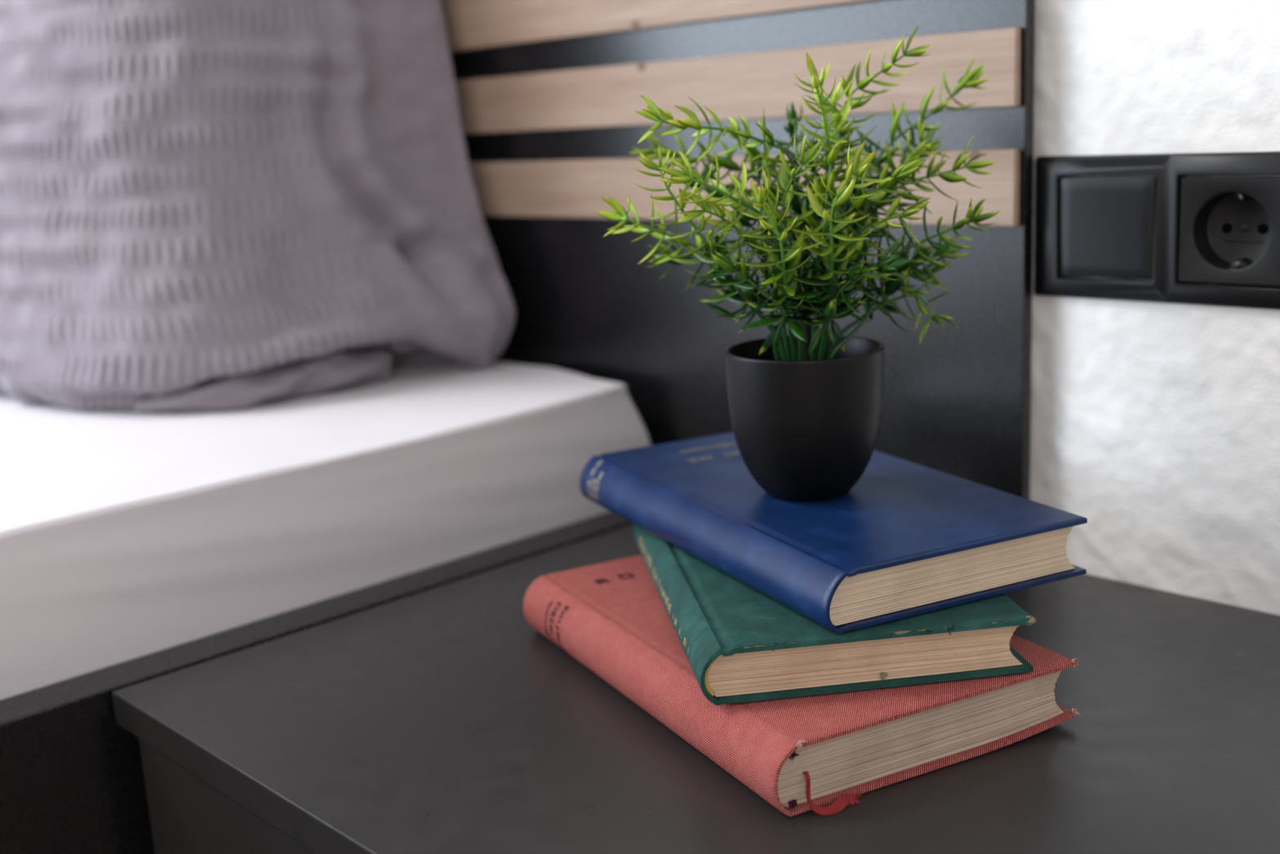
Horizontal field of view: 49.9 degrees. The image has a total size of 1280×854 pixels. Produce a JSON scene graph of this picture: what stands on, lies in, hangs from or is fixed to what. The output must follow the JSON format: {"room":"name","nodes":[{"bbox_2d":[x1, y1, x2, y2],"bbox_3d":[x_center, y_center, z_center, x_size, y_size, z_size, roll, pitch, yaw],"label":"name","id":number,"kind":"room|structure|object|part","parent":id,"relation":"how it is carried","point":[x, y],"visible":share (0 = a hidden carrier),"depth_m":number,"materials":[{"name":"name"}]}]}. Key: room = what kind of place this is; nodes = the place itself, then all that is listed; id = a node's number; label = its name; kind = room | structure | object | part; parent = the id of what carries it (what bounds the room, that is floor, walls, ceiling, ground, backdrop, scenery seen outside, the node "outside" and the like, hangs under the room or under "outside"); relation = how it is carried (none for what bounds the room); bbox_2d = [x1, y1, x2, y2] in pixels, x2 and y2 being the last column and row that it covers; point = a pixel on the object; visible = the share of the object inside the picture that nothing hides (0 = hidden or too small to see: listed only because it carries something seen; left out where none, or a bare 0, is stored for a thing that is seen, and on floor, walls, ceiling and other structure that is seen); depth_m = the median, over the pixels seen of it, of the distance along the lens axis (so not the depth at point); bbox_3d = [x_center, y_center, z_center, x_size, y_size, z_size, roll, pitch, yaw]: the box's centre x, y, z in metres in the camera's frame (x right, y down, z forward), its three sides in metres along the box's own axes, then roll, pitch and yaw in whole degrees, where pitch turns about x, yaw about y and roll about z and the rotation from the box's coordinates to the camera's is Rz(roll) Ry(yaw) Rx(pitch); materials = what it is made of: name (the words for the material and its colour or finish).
{"room":"bedroom","nodes":[
{"label":"bedroom","id":0,"kind":"room"},
{"bbox_2d":[1030,0,1279,615],"bbox_3d":[-0.018,-0.735,0.911,0.003,2.500,4.900,-15,17,-42],"label":"wall","id":1,"kind":"structure","parent":0,"point":[1156,424],"depth_m":0.77,"materials":[{"name":"white paint"}]},
{"bbox_2d":[1034,151,1279,309],"bbox_3d":[0.297,-0.111,0.762,0.039,0.081,0.158,-15,17,-42],"label":"switch and socket","id":2,"kind":"object","parent":1,"relation":"attached to","point":[1187,236],"visible":1,"depth_m":0.75,"materials":[{"name":"black plastic"}]},
{"bbox_2d":[1061,177,1155,279],"bbox_3d":[0.264,-0.112,0.776,0.007,0.056,0.056,-15,17,-42],"label":"rocker switch","id":3,"kind":"object","parent":2,"relation":"attached to","point":[1108,224],"depth_m":0.77,"materials":[{"name":"black plastic"}]},
{"bbox_3d":[-2.051,1.076,-0.755,5.934,0.100,5.200,-15,17,-42],"label":"floor","id":4,"kind":"structure","parent":0,"visible":0},
{"bbox_2d":[0,0,1035,853],"bbox_3d":[-1.340,0.106,0.970,2.126,0.970,2.352,-15,17,-42],"label":"bed","id":5,"kind":"object","parent":4,"relation":"on","point":[549,92],"visible":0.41,"depth_m":0.90,"materials":[{"name":"laminate"}]},
{"bbox_3d":[-0.722,0.347,0.363,2.116,0.200,0.033,-15,17,-42],"label":"rail","id":6,"kind":"part","parent":5,"relation":"part of","materials":[{"name":"laminate"}]},
{"bbox_2d":[0,360,650,700],"bbox_3d":[-1.339,0.130,0.988,2.065,0.164,1.767,-15,17,-42],"label":"mattress","id":7,"kind":"object","parent":5,"relation":"on","point":[126,535],"visible":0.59,"depth_m":0.86,"materials":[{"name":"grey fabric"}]},
{"bbox_2d":[0,0,515,411],"bbox_3d":[-0.527,-0.433,1.227,0.374,0.747,0.831,-15,17,-42],"label":"pillow","id":8,"kind":"object","parent":7,"relation":"on","point":[278,199],"visible":1,"depth_m":1.03,"materials":[{"name":"fabric"}]},
{"bbox_3d":[-0.589,-0.311,1.628,0.009,0.518,2.352,-15,17,-42],"label":"headboard","id":9,"kind":"part","parent":5,"relation":"part of","materials":[{"name":"laminate"}]},
{"bbox_2d":[111,524,1279,853],"bbox_3d":[0.108,0.351,0.724,0.474,0.450,0.595,-15,17,-42],"label":"nightstand","id":10,"kind":"object","parent":4,"relation":"on","point":[437,720],"visible":0.56,"depth_m":0.64,"materials":[{"name":"laminate"}]},
{"bbox_3d":[-0.060,0.292,0.550,0.018,0.202,0.549,-15,17,-42],"label":"drawer","id":11,"kind":"part","parent":10,"relation":"part of","materials":[{"name":"laminate"}]},
{"bbox_2d":[523,554,1080,816],"bbox_3d":[0.069,0.111,0.699,0.166,0.033,0.265,-9,14,-26],"label":"book","id":12,"kind":"object","parent":10,"relation":"on","point":[802,754],"visible":0.7,"depth_m":0.60,"materials":[{"name":"fabric"}]},
{"bbox_2d":[633,524,1036,705],"bbox_3d":[0.086,0.079,0.708,0.152,0.026,0.227,-5,13,-7],"label":"book","id":13,"kind":"object","parent":12,"relation":"on","point":[740,643],"visible":0.51,"depth_m":0.61,"materials":[{"name":"green paper"}]},
{"bbox_2d":[579,431,1087,633],"bbox_3d":[0.088,0.044,0.738,0.148,0.028,0.264,-9,14,-25],"label":"book","id":14,"kind":"object","parent":13,"relation":"on","point":[908,539],"visible":0.94,"depth_m":0.66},
{"bbox_2d":[595,25,999,501],"bbox_3d":[0.084,-0.085,0.717,0.199,0.233,0.180,-1,13,10],"label":"potted plant","id":15,"kind":"object","parent":14,"relation":"on","point":[806,404],"visible":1,"depth_m":0.68,"materials":[{"name":"green plant"}]},
{"bbox_3d":[0.086,-0.004,0.713,0.081,0.076,0.081,-15,17,-42],"label":"pot","id":16,"kind":"part","parent":15,"relation":"part of","materials":[{"name":"black ceramic"}]}
]}

